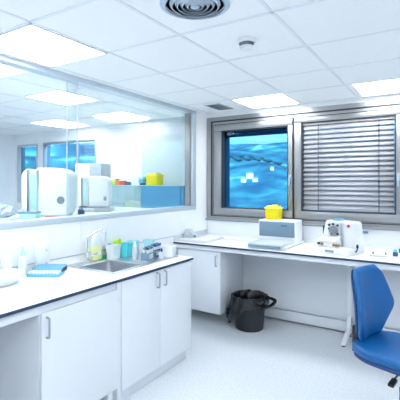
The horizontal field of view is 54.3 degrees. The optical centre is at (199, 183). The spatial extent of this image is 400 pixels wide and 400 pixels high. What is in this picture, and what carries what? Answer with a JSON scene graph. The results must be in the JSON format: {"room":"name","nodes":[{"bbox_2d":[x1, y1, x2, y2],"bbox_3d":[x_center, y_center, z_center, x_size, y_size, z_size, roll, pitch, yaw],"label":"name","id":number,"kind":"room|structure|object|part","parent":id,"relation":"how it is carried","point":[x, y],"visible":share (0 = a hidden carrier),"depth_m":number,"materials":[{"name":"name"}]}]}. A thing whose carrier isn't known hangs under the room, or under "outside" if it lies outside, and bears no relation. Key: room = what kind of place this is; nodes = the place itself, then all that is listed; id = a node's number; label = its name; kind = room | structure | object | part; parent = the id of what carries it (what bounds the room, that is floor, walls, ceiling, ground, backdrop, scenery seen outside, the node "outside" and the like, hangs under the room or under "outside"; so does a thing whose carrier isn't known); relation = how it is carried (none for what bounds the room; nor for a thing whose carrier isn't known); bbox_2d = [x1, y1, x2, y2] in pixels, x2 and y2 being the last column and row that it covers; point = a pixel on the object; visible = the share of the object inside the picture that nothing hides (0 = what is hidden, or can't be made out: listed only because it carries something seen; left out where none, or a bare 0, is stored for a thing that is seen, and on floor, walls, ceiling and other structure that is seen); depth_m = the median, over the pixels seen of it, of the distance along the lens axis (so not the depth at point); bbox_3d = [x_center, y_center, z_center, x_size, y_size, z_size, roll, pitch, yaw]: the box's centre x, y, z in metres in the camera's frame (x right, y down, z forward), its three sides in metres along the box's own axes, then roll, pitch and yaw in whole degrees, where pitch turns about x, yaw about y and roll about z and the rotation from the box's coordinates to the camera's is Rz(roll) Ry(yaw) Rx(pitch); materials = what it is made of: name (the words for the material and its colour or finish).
{"room":"medical laboratory","nodes":[
{"label":"medical laboratory","id":0,"kind":"room"},
{"bbox_2d":[0,134,13,206],"bbox_3d":[-5.152,0.332,4.872,0.100,2.477,6.010,0,0,32],"label":"wall","id":1,"kind":"structure","parent":0,"point":[6,141],"depth_m":7.28,"materials":[{"name":"paint"}]},
{"bbox_2d":[0,111,206,309],"bbox_3d":[-1.541,0.332,2.618,0.100,2.477,6.010,0,0,32],"label":"wall","id":2,"kind":"structure","parent":0,"point":[64,238],"depth_m":3.72,"materials":[{"name":"paint"}]},
{"bbox_2d":[35,242,49,265],"bbox_3d":[-1.213,0.560,3.003,0.048,0.200,0.110,0,0,32],"label":"wall socket","id":3,"kind":"object","parent":2,"relation":"attached to","point":[42,250],"visible":0.7,"depth_m":2.98,"materials":[{"name":"white plastic"}]},
{"bbox_2d":[80,222,80,253],"bbox_3d":[-1.024,0.468,3.349,0.003,0.276,0.006,0,0,32],"label":"trim","id":4,"kind":"structure","parent":2,"relation":"attached to","point":[80,222],"depth_m":3.35,"materials":[{"name":"white plastic"}]},
{"bbox_2d":[0,54,195,229],"bbox_3d":[-1.612,-0.289,2.503,0.111,1.235,5.739,0,0,32],"label":"window","id":5,"kind":"structure","parent":2,"relation":"in","point":[190,115],"depth_m":3.62,"materials":[{"name":"metal"}]},
{"bbox_2d":[12,229,206,267],"bbox_3d":[-1.496,0.610,2.590,0.004,0.007,6.010,0,0,32],"label":"trim","id":6,"kind":"structure","parent":2,"relation":"attached to","point":[206,229],"depth_m":3.28,"materials":[{"name":"metal"}]},
{"bbox_2d":[0,0,399,134],"bbox_3d":[-1.261,-0.905,2.417,9.100,0.004,5.966,0,0,32],"label":"ceiling grid","id":7,"kind":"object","parent":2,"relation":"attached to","point":[270,11],"depth_m":2.83,"materials":[{"name":"white metal"}]},
{"bbox_2d":[146,176,162,184],"bbox_3d":[-0.605,-0.036,5.234,0.190,0.122,0.155,0,0,32],"label":"tub","id":8,"kind":"object","parent":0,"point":[151,180],"depth_m":5.17,"materials":[{"name":"yellow plastic"}]},
{"bbox_2d":[0,0,399,134],"bbox_3d":[-1.236,-0.957,2.457,9.300,0.100,6.260,0,0,32],"label":"ceiling","id":9,"kind":"structure","parent":0,"point":[107,25],"depth_m":2.75,"materials":[{"name":"tile"}]},
{"bbox_2d":[0,64,12,70],"bbox_3d":[-1.835,-0.901,2.914,0.592,0.012,0.592,0,0,32],"label":"recessed light","id":10,"kind":"object","parent":9,"relation":"in","point":[2,67],"visible":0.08,"depth_m":3.02,"materials":[{"name":"white plastic"}]},
{"bbox_2d":[0,64,9,69],"bbox_3d":[-1.835,-0.902,2.914,0.568,0.009,0.568,0,0,32],"label":"diffuser","id":11,"kind":"object","parent":10,"relation":"attached to","point":[2,67],"depth_m":3.02,"materials":[{"name":"white plastic"}]},
{"bbox_2d":[0,23,106,66],"bbox_3d":[-1.048,-0.901,2.605,0.592,0.012,0.592,0,0,32],"label":"recessed light","id":12,"kind":"object","parent":9,"relation":"in","point":[31,42],"visible":1,"depth_m":2.58,"materials":[{"name":"white plastic"}]},
{"bbox_2d":[30,119,87,127],"bbox_3d":[-2.125,-0.901,5.888,0.592,0.012,0.592,0,0,32],"label":"recessed light","id":13,"kind":"object","parent":9,"relation":"in","point":[52,122],"visible":1,"depth_m":5.86,"materials":[{"name":"white plastic"}]},
{"bbox_2d":[24,89,99,104],"bbox_3d":[-1.447,-0.901,4.122,0.540,0.012,0.540,0,0,32],"label":"recessed light","id":14,"kind":"object","parent":9,"relation":"in","point":[58,96],"visible":0.83,"depth_m":4.08,"materials":[{"name":"white plastic"}]},
{"bbox_2d":[91,111,150,120],"bbox_3d":[-1.057,-0.901,5.257,0.560,0.012,0.560,0,0,32],"label":"recessed light","id":15,"kind":"object","parent":9,"relation":"in","point":[118,115],"visible":1,"depth_m":5.24,"materials":[{"name":"white plastic"}]},
{"bbox_2d":[160,0,229,19],"bbox_3d":[-0.025,-0.897,1.973,0.356,0.020,0.356,0,0,32],"label":"ceiling vent","id":16,"kind":"object","parent":9,"relation":"in","point":[197,8],"visible":1,"depth_m":2.01,"materials":[{"name":"metal"}]},
{"bbox_2d":[204,103,233,110],"bbox_3d":[0.225,-0.902,4.610,0.200,0.009,0.370,0,0,32],"label":"ceiling vent","id":17,"kind":"object","parent":9,"relation":"in","point":[217,106],"visible":1,"depth_m":4.60,"materials":[{"name":"grey plastic"}]},
{"bbox_2d":[238,36,255,51],"bbox_3d":[0.293,-0.872,2.452,0.112,0.071,0.112,0,0,32],"label":"smoke detector","id":18,"kind":"object","parent":9,"relation":"attached to","point":[247,44],"visible":1,"depth_m":2.42,"materials":[{"name":"white plastic"}]},
{"bbox_2d":[231,93,299,108],"bbox_3d":[0.729,-0.901,4.284,0.575,0.012,0.575,0,0,32],"label":"recessed light","id":19,"kind":"object","parent":9,"relation":"in","point":[275,99],"visible":1,"depth_m":4.23,"materials":[{"name":"white plastic"}]},
{"bbox_2d":[351,77,399,96],"bbox_3d":[1.768,-0.901,3.635,0.575,0.012,0.575,0,0,32],"label":"recessed light","id":20,"kind":"object","parent":9,"relation":"in","point":[392,85],"visible":1,"depth_m":3.66,"materials":[{"name":"white plastic"}]},
{"bbox_2d":[14,94,399,329],"bbox_3d":[0.381,0.332,5.049,9.100,2.477,0.150,0,0,32],"label":"wall","id":21,"kind":"structure","parent":0,"point":[118,145],"depth_m":5.85,"materials":[{"name":"paint"}]},
{"bbox_2d":[17,143,37,202],"bbox_3d":[-3.154,-0.175,7.214,0.610,1.090,0.100,0,0,32],"label":"window","id":22,"kind":"structure","parent":21,"relation":"in","point":[19,147],"depth_m":7.33,"materials":[{"name":"grey plastic"}]},
{"bbox_2d":[43,138,96,167],"bbox_3d":[-2.199,-0.175,6.618,1.340,1.090,0.100,0,0,32],"label":"window","id":23,"kind":"structure","parent":21,"relation":"in","point":[45,145],"depth_m":6.65,"materials":[{"name":"metal"}]},
{"bbox_2d":[142,116,184,184],"bbox_3d":[-0.422,-0.169,5.433,0.970,1.477,0.050,0,0,32],"label":"wall panel","id":24,"kind":"object","parent":21,"relation":"attached to","point":[163,140],"depth_m":5.44,"materials":[{"name":"grey paint"}]},
{"bbox_2d":[225,132,229,206],"bbox_3d":[1.580,-0.230,4.407,3.786,1.800,0.110,0,0,32],"label":"trim","id":25,"kind":"structure","parent":21,"relation":"attached to","point":[227,140],"depth_m":5.16,"materials":[{"name":"blue metal"}]},
{"bbox_2d":[205,98,399,230],"bbox_3d":[2.157,-0.187,3.874,4.843,1.334,0.162,0,0,32],"label":"window","id":26,"kind":"structure","parent":21,"relation":"in","point":[293,120],"depth_m":4.49,"materials":[{"name":"metal"}]},
{"bbox_3d":[0.646,-0.173,4.824,1.051,1.153,0.092,0,0,32],"label":"sash","id":27,"kind":"part","parent":26,"relation":"part of","materials":[{"name":"metal"}]},
{"bbox_2d":[226,128,286,137],"bbox_3d":[0.735,-0.671,4.918,1.000,0.138,0.078,0,0,32],"label":"raised blind","id":28,"kind":"object","parent":26,"relation":"attached to","point":[278,130],"visible":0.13,"depth_m":4.89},
{"bbox_3d":[0.732,-0.611,4.912,0.940,0.018,0.030,0,0,32],"label":"rail","id":29,"kind":"part","parent":28,"relation":"part of","materials":[{"name":"metal"}]},
{"bbox_3d":[1.575,-0.173,4.244,1.096,1.153,0.092,0,0,32],"label":"sash","id":30,"kind":"part","parent":26,"relation":"part of","materials":[{"name":"metal"}]},
{"bbox_2d":[303,116,394,212],"bbox_3d":[1.586,-0.191,4.225,0.944,0.982,0.048,0,0,32],"label":"blind","id":31,"kind":"object","parent":26,"relation":"attached to","point":[358,174],"visible":1,"depth_m":4.20,"materials":[{"name":"grey metal"}]},
{"bbox_3d":[1.589,-0.671,4.229,0.944,0.022,0.038,0,0,32],"label":"head rail","id":32,"kind":"part","parent":31,"relation":"part of","materials":[{"name":"grey metal"}]},
{"bbox_3d":[1.589,0.291,4.229,0.944,0.018,0.030,0,0,32],"label":"rail","id":33,"kind":"part","parent":31,"relation":"part of","materials":[{"name":"grey metal"}]},
{"bbox_3d":[1.986,-0.035,3.909,0.028,0.130,0.040,0,0,32],"label":"handle","id":34,"kind":"part","parent":26,"relation":"part of","materials":[{"name":"metal"}]},
{"bbox_2d":[124,309,399,399],"bbox_3d":[-1.236,1.620,2.457,9.300,0.100,6.260,0,0,32],"label":"floor","id":35,"kind":"structure","parent":0,"point":[284,360],"depth_m":3.29,"materials":[{"name":"plastic"}]},
{"bbox_2d":[0,289,116,399],"bbox_3d":[-1.011,1.157,2.640,0.710,0.826,0.608,0,0,32],"label":"base cabinet","id":36,"kind":"object","parent":35,"relation":"on","point":[68,352],"visible":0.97,"depth_m":2.38,"materials":[{"name":"white laminate"}]},
{"bbox_3d":[-0.868,0.828,2.231,0.034,0.127,0.012,0,0,32],"label":"handle","id":37,"kind":"part","parent":36,"relation":"part of","materials":[{"name":"metal"}]},
{"bbox_3d":[-0.746,1.089,2.476,0.020,0.691,0.606,0,0,32],"label":"door","id":38,"kind":"part","parent":36,"relation":"part of","materials":[{"name":"white laminate"}]},
{"bbox_2d":[0,255,192,326],"bbox_3d":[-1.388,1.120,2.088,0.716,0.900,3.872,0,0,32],"label":"countertop","id":39,"kind":"structure","parent":36,"relation":"on","point":[29,297],"depth_m":2.51,"materials":[{"name":"white laminate"}]},
{"bbox_2d":[0,268,23,287],"bbox_3d":[-1.317,0.630,2.555,0.215,0.080,0.278,0,0,32],"label":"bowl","id":40,"kind":"object","parent":39,"relation":"on","point":[8,276],"visible":1,"depth_m":2.56,"materials":[{"name":"white plastic"}]},
{"bbox_2d":[18,247,26,276],"bbox_3d":[-1.286,0.565,2.830,0.060,0.210,0.059,0,0,32],"label":"wash bottle","id":41,"kind":"object","parent":39,"relation":"on","point":[22,261],"visible":0.92,"depth_m":2.81,"materials":[{"name":"white plastic"}]},
{"bbox_2d":[27,264,66,276],"bbox_3d":[-1.122,0.642,2.876,0.230,0.056,0.202,0,0,0],"label":"rack","id":42,"kind":"object","parent":39,"relation":"on","point":[42,270],"visible":1,"depth_m":2.85,"materials":[{"name":"blue plastic"}]},
{"bbox_2d":[27,271,63,276],"bbox_3d":[-1.122,0.660,2.840,0.230,0.020,0.130,0,0,0],"label":"tray","id":43,"kind":"object","parent":42,"relation":"on","point":[33,273],"depth_m":2.79,"materials":[{"name":"blue plastic"}]},
{"bbox_2d":[32,264,66,271],"bbox_3d":[-1.122,0.634,2.917,0.242,0.040,0.211,0,0,32],"label":"tray","id":44,"kind":"object","parent":42,"relation":"on","point":[42,267],"depth_m":2.89,"materials":[{"name":"blue plastic"}]},
{"bbox_3d":[-1.363,0.720,1.516,0.018,0.056,2.888,0,0,32],"label":"rail","id":45,"kind":"part","parent":39,"relation":"part of","materials":[{"name":"white laminate"}]},
{"bbox_2d":[84,229,105,261],"bbox_3d":[-0.892,0.528,3.315,0.183,0.277,0.060,0,0,-8],"label":"faucet","id":46,"kind":"object","parent":39,"relation":"on","point":[87,255],"visible":1,"depth_m":3.30,"materials":[{"name":"silver metal"}]},
{"bbox_3d":[-0.886,0.498,3.329,0.168,0.217,0.018,0,0,-15],"label":"spout","id":47,"kind":"part","parent":46,"relation":"part of","materials":[{"name":"silver metal"}]},
{"bbox_2d":[67,251,177,273],"bbox_3d":[-0.648,0.743,3.363,0.540,0.158,0.840,0,0,32],"label":"sink","id":48,"kind":"object","parent":39,"relation":"in","point":[104,265],"visible":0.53,"depth_m":3.31,"materials":[{"name":"metal"}]},
{"bbox_2d":[90,230,101,260],"bbox_3d":[-0.908,0.537,3.408,0.056,0.258,0.104,0,0,32],"label":"detergent bottle","id":49,"kind":"object","parent":48,"relation":"on","point":[96,243],"visible":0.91,"depth_m":3.38,"materials":[{"name":"yellow plastic"}]},
{"bbox_2d":[80,260,140,271],"bbox_3d":[-0.724,0.744,3.160,0.375,0.156,0.325,0,0,32],"label":"basin","id":50,"kind":"object","parent":48,"relation":"in","point":[104,265],"depth_m":3.31,"materials":[{"name":"metal"}]},
{"bbox_2d":[106,244,120,258],"bbox_3d":[-0.772,0.609,3.476,0.098,0.116,0.114,0,0,23],"label":"plastic tub","id":51,"kind":"object","parent":48,"relation":"on","point":[112,250],"visible":1,"depth_m":3.44,"materials":[{"name":"white plastic"}]},
{"bbox_2d":[113,238,122,243],"bbox_3d":[-0.768,0.590,3.652,0.101,0.153,0.144,0,0,32],"label":"sponge","id":52,"kind":"object","parent":48,"relation":"on","point":[118,241],"visible":0.21,"depth_m":3.63,"materials":[{"name":"green plastic"}]},
{"bbox_2d":[119,242,132,256],"bbox_3d":[-0.674,0.606,3.556,0.093,0.121,0.098,0,0,20],"label":"plastic tub","id":53,"kind":"object","parent":48,"relation":"on","point":[126,247],"visible":0.98,"depth_m":3.52,"materials":[{"name":"teal plastic"}]},
{"bbox_2d":[126,240,139,251],"bbox_3d":[-0.639,0.609,3.735,0.095,0.116,0.106,0,0,15],"label":"plastic tub","id":54,"kind":"object","parent":48,"relation":"on","point":[131,241],"visible":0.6,"depth_m":3.73,"materials":[{"name":"plastic"}]},
{"bbox_2d":[130,240,138,251],"bbox_3d":[-0.639,0.609,3.735,0.090,0.115,0.100,0,0,15],"label":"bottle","id":55,"kind":"object","parent":54,"relation":"in","point":[132,241],"depth_m":3.74,"materials":[{"name":"teal plastic"}]},
{"bbox_2d":[132,241,137,259],"bbox_3d":[-0.567,0.587,3.407,0.048,0.160,0.048,0,0,32],"label":"wash bottle","id":56,"kind":"object","parent":48,"relation":"on","point":[135,249],"visible":1,"depth_m":3.39,"materials":[{"name":"grey plastic"}]},
{"bbox_2d":[141,246,155,260],"bbox_3d":[-0.452,0.610,3.412,0.075,0.112,0.140,0,0,18],"label":"tube rack","id":57,"kind":"object","parent":48,"relation":"on","point":[148,254],"visible":1,"depth_m":3.37,"materials":[{"name":"white plastic"}]},
{"bbox_3d":[-0.452,0.635,3.412,0.075,0.062,0.140,0,0,18],"label":"frame","id":58,"kind":"part","parent":57,"relation":"part of","materials":[{"name":"plastic"}]},
{"bbox_2d":[151,243,162,256],"bbox_3d":[-0.404,0.610,3.583,0.075,0.112,0.140,0,0,23],"label":"tube rack","id":59,"kind":"object","parent":48,"relation":"on","point":[156,246],"visible":0.68,"depth_m":3.57,"materials":[{"name":"blue plastic"}]},
{"bbox_2d":[159,252,163,258],"bbox_3d":[-0.344,0.638,3.462,0.038,0.056,0.038,0,0,32],"label":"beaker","id":60,"kind":"object","parent":48,"relation":"on","point":[161,254],"visible":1,"depth_m":3.45,"materials":[{"name":"white plastic"}]},
{"bbox_2d":[162,244,176,256],"bbox_3d":[-0.279,0.619,3.575,0.106,0.096,0.117,0,0,21],"label":"plastic tub","id":61,"kind":"object","parent":48,"relation":"on","point":[169,250],"visible":0.98,"depth_m":3.53,"materials":[{"name":"white plastic"}]},
{"bbox_2d":[143,239,154,246],"bbox_3d":[-0.494,0.607,3.780,0.095,0.126,0.106,0,0,15],"label":"plastic tub","id":62,"kind":"object","parent":39,"relation":"on","point":[146,242],"visible":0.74,"depth_m":3.74,"materials":[{"name":"plastic"}]},
{"bbox_3d":[-0.642,1.502,2.729,0.044,0.113,0.044,0,0,32],"label":"leg","id":63,"kind":"part","parent":36,"relation":"part of","materials":[{"name":"white plastic"}]},
{"bbox_2d":[10,206,149,217],"bbox_3d":[-2.160,0.935,2.692,1.005,1.270,5.080,0,0,32],"label":"bench","id":64,"kind":"object","parent":35,"relation":"on","point":[115,208],"visible":0.05,"depth_m":4.30,"materials":[{"name":"white laminate"}]},
{"bbox_2d":[0,217,22,220],"bbox_3d":[-1.548,0.290,3.053,0.200,0.020,0.280,0,0,21],"label":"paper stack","id":65,"kind":"object","parent":64,"relation":"on","point":[6,218],"visible":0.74,"depth_m":3.10,"materials":[{"name":"white paper"}]},
{"bbox_2d":[0,204,23,217],"bbox_3d":[-1.644,0.237,3.321,0.234,0.125,0.221,0,0,5],"label":"clear bag","id":66,"kind":"object","parent":64,"relation":"on","point":[6,210],"visible":0.91,"depth_m":3.28,"materials":[{"name":"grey plastic"}]},
{"bbox_2d":[19,211,40,218],"bbox_3d":[-1.439,0.270,3.303,0.144,0.060,0.104,0,0,3],"label":"carton","id":67,"kind":"object","parent":64,"relation":"on","point":[25,214],"visible":0.88,"depth_m":3.25,"materials":[{"name":"cardboard"}]},
{"bbox_3d":[-1.439,0.247,3.303,0.144,0.015,0.104,0,0,3],"label":"lid","id":68,"kind":"part","parent":67,"relation":"part of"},
{"bbox_2d":[21,168,76,216],"bbox_3d":[-1.387,0.081,3.608,0.430,0.439,0.283,0,0,-2],"label":"instrument","id":69,"kind":"object","parent":64,"relation":"on","point":[43,190],"visible":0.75,"depth_m":3.48,"materials":[{"name":"white plastic"}]},
{"bbox_2d":[78,206,84,214],"bbox_3d":[-1.108,0.254,3.627,0.068,0.092,0.067,0,0,32],"label":"bottle","id":70,"kind":"object","parent":64,"relation":"on","point":[81,210],"visible":0.67,"depth_m":3.61,"materials":[{"name":"blue plastic"}]},
{"bbox_2d":[75,163,110,208],"bbox_3d":[-1.265,0.035,4.621,0.340,0.530,0.240,0,0,15],"label":"storage box","id":71,"kind":"object","parent":64,"relation":"on","point":[85,169],"visible":0.41,"depth_m":4.51,"materials":[{"name":"white plastic"}]},
{"bbox_2d":[78,176,111,207],"bbox_3d":[-1.131,0.092,4.211,0.330,0.337,0.213,0,0,-1],"label":"instrument","id":72,"kind":"object","parent":64,"relation":"on","point":[93,191],"visible":0.92,"depth_m":4.11,"materials":[{"name":"white plastic"}]},
{"bbox_2d":[83,207,113,211],"bbox_3d":[-1.097,0.280,4.203,0.310,0.040,0.270,0,0,-1],"label":"plinth","id":73,"kind":"object","parent":64,"relation":"on","point":[108,209],"visible":0.69,"depth_m":4.08,"materials":[{"name":"grey plastic"}]},
{"bbox_2d":[100,260,190,399],"bbox_3d":[-0.605,1.133,3.304,0.725,0.874,0.940,0,0,32],"label":"base cabinet","id":74,"kind":"object","parent":35,"relation":"on","point":[154,308],"visible":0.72,"depth_m":3.06,"materials":[{"name":"white laminate"}]},
{"bbox_3d":[-0.444,1.088,2.960,0.020,0.780,0.448,0,0,32],"label":"door","id":75,"kind":"part","parent":74,"relation":"part of","materials":[{"name":"white laminate"}]},
{"bbox_3d":[-0.328,0.770,3.095,0.034,0.127,0.012,0,0,32],"label":"handle","id":76,"kind":"part","parent":74,"relation":"part of","materials":[{"name":"metal"}]},
{"bbox_3d":[-0.279,0.770,3.173,0.034,0.127,0.012,0,0,32],"label":"handle","id":77,"kind":"part","parent":74,"relation":"part of","materials":[{"name":"metal"}]},
{"bbox_3d":[-0.205,1.088,3.344,0.020,0.780,0.448,0,0,32],"label":"door","id":78,"kind":"part","parent":74,"relation":"part of","materials":[{"name":"white laminate"}]},
{"bbox_2d":[225,289,276,332],"bbox_3d":[0.544,1.385,4.222,0.447,0.369,0.494,0,0,-32],"label":"waste bin","id":79,"kind":"object","parent":35,"relation":"on","point":[247,307],"visible":1,"depth_m":4.11,"materials":[{"name":"grey plastic"}]},
{"bbox_2d":[173,230,399,346],"bbox_3d":[1.937,1.089,3.539,4.821,0.962,0.760,0,0,32],"label":"bench","id":80,"kind":"object","parent":35,"relation":"on","point":[300,279],"visible":0.58,"depth_m":4.22,"materials":[{"name":"white laminate"}]},
{"bbox_2d":[177,235,223,243],"bbox_3d":[0.011,0.654,4.614,0.377,0.031,0.440,0,0,32],"label":"slab","id":81,"kind":"object","parent":80,"relation":"on","point":[204,239],"visible":0.84,"depth_m":4.51,"materials":[{"name":"white plastic"}]},
{"bbox_2d":[184,228,198,237],"bbox_3d":[-0.104,0.592,4.615,0.174,0.105,0.080,0,0,32],"label":"tape dispenser","id":82,"kind":"object","parent":81,"relation":"on","point":[188,233],"visible":1,"depth_m":4.59,"materials":[{"name":"grey plastic"}]},
{"bbox_2d":[178,247,242,314],"bbox_3d":[0.118,1.083,4.599,0.570,0.688,0.592,0,0,32],"label":"base cabinet","id":83,"kind":"object","parent":80,"relation":"hanging from","point":[215,275],"visible":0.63,"depth_m":4.35,"materials":[{"name":"white laminate"}]},
{"bbox_3d":[-0.016,1.083,4.385,0.570,0.688,0.019,0,0,32],"label":"door","id":84,"kind":"part","parent":83,"relation":"part of","materials":[{"name":"white laminate"}]},
{"bbox_2d":[247,218,303,249],"bbox_3d":[0.808,0.541,4.250,0.460,0.258,0.664,0,0,32],"label":"instrument","id":85,"kind":"object","parent":80,"relation":"on","point":[282,234],"visible":1,"depth_m":4.28,"materials":[{"name":"white plastic"}]},
{"bbox_2d":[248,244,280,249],"bbox_3d":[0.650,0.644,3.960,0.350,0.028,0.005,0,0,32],"label":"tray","id":86,"kind":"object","parent":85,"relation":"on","point":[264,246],"depth_m":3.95,"materials":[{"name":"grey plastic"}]},
{"bbox_2d":[247,238,294,249],"bbox_3d":[0.756,0.640,4.129,0.380,0.051,0.395,0,0,32],"label":"tray","id":87,"kind":"object","parent":85,"relation":"on","point":[264,243],"depth_m":4.02,"materials":[{"name":"grey plastic"}]},
{"bbox_2d":[264,205,283,219],"bbox_3d":[0.846,0.328,4.476,0.189,0.167,0.151,0,0,32],"label":"sharps container","id":88,"kind":"object","parent":85,"relation":"on","point":[272,212],"visible":0.98,"depth_m":4.42,"materials":[{"name":"yellow plastic"}]},
{"bbox_2d":[265,209,281,219],"bbox_3d":[0.846,0.351,4.476,0.167,0.122,0.136,0,0,32],"label":"tub","id":89,"kind":"object","parent":88,"relation":"in","point":[272,214],"depth_m":4.42,"materials":[{"name":"yellow plastic"}]},
{"bbox_3d":[0.846,0.268,4.476,0.189,0.046,0.151,0,0,32],"label":"lid","id":90,"kind":"part","parent":88,"relation":"part of","materials":[{"name":"yellow plastic"}]},
{"bbox_3d":[0.853,0.512,4.345,0.410,0.165,0.010,0,0,32],"label":"panel","id":91,"kind":"part","parent":85,"relation":"part of","materials":[{"name":"plastic"}]},
{"bbox_3d":[1.762,0.714,3.241,4.803,0.048,0.020,0,0,32],"label":"rail","id":92,"kind":"part","parent":80,"relation":"part of","materials":[{"name":"white laminate"}]},
{"bbox_3d":[2.077,1.121,3.745,4.803,0.858,0.030,0,0,32],"label":"panel","id":93,"kind":"part","parent":80,"relation":"part of","materials":[{"name":"white laminate"}]},
{"bbox_2d":[310,218,363,255],"bbox_3d":[1.356,0.512,3.813,0.334,0.316,0.448,0,0,-41],"label":"microtome","id":94,"kind":"object","parent":80,"relation":"on","point":[340,236],"visible":1,"depth_m":3.74,"materials":[{"name":"white plastic"}]},
{"bbox_2d":[369,252,387,256],"bbox_3d":[1.637,0.650,3.576,0.150,0.040,0.060,0,0,25],"label":"case","id":95,"kind":"object","parent":80,"relation":"on","point":[372,253],"visible":1,"depth_m":3.56,"materials":[{"name":"grey plastic"}]},
{"bbox_3d":[1.638,0.653,3.579,0.150,0.014,0.054,0,0,25],"label":"lid","id":96,"kind":"part","parent":95,"relation":"part of","materials":[{"name":"plastic"}]},
{"bbox_2d":[393,249,397,256],"bbox_3d":[1.795,0.639,3.583,0.044,0.062,0.043,0,0,32],"label":"bottle","id":97,"kind":"object","parent":80,"relation":"on","point":[395,253],"visible":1,"depth_m":3.57,"materials":[{"name":"blue plastic"}]},
{"bbox_2d":[351,264,399,399],"bbox_3d":[1.248,1.063,2.412,0.588,1.014,0.594,0,0,-41],"label":"chair","id":98,"kind":"object","parent":35,"relation":"on","point":[373,298],"visible":1,"depth_m":2.50,"materials":[{"name":"blue leather"}]},
{"bbox_3d":[1.117,0.785,2.580,0.462,0.458,0.139,0,0,-41],"label":"backrest","id":99,"kind":"part","parent":98,"relation":"part of","materials":[{"name":"blue plastic"}]},
{"bbox_3d":[1.257,1.042,2.419,0.488,0.056,0.520,0,0,-41],"label":"seat","id":100,"kind":"part","parent":98,"relation":"part of","materials":[{"name":"blue plastic"}]},
{"bbox_3d":[1.159,1.137,2.287,0.202,0.054,0.034,0,0,-41],"label":"lever","id":101,"kind":"part","parent":98,"relation":"part of","materials":[{"name":"black plastic"}]},
{"bbox_3d":[-1.017,0.960,5.363,1.895,1.220,0.622,0,0,32],"label":"bench","id":102,"kind":"object","parent":35,"relation":"on","visible":0},
{"bbox_2d":[111,185,184,207],"bbox_3d":[-0.707,0.188,5.345,1.400,0.325,0.330,0,0,32],"label":"cabinet","id":103,"kind":"object","parent":102,"relation":"on","point":[137,196],"visible":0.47,"depth_m":5.14,"materials":[{"name":"teal plastic"}]},
{"bbox_2d":[119,179,126,184],"bbox_3d":[-1.087,-0.015,5.511,0.076,0.080,0.072,0,0,32],"label":"box","id":104,"kind":"object","parent":103,"relation":"on","point":[121,181],"visible":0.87,"depth_m":5.48,"materials":[{"name":"red plastic"}]},
{"bbox_3d":[-1.076,0.185,5.399,0.678,0.294,0.020,0,0,32],"label":"door","id":105,"kind":"part","parent":103,"relation":"part of","materials":[{"name":"clear glass"}]},
{"bbox_2d":[138,177,146,184],"bbox_3d":[-0.783,-0.030,5.322,0.089,0.110,0.074,0,0,32],"label":"box","id":106,"kind":"object","parent":103,"relation":"on","point":[142,180],"visible":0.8,"depth_m":5.29,"materials":[{"name":"blue plastic"}]},
{"bbox_2d":[145,173,164,184],"bbox_3d":[-0.605,-0.059,5.234,0.216,0.169,0.172,0,0,32],"label":"sharps container","id":107,"kind":"object","parent":103,"relation":"on","point":[152,178],"visible":0.97,"depth_m":5.17,"materials":[{"name":"yellow plastic"}]},
{"bbox_3d":[-0.605,-0.120,5.234,0.216,0.046,0.172,0,0,32],"label":"lid","id":108,"kind":"part","parent":107,"relation":"part of","materials":[{"name":"yellow plastic"}]},
{"bbox_3d":[-0.514,0.185,5.048,0.638,0.294,0.020,0,0,32],"label":"door","id":109,"kind":"part","parent":103,"relation":"part of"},
{"label":"outside","id":110,"kind":"structure","parent":0,"visible":0},
{"bbox_2d":[25,131,394,212],"bbox_3d":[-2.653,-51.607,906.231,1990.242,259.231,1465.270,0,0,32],"label":"water","id":111,"kind":"structure","parent":110,"point":[270,188],"depth_m":723.21,"materials":[{"name":"blue liquid"}]},
{"bbox_2d":[246,172,252,177],"bbox_3d":[81.001,-12.733,634.854,11.800,9.800,9.200,0,0,7],"label":"house","id":112,"kind":"structure","parent":111,"relation":"on","point":[248,174],"depth_m":631.41,"materials":[{"name":"white"}]}
]}

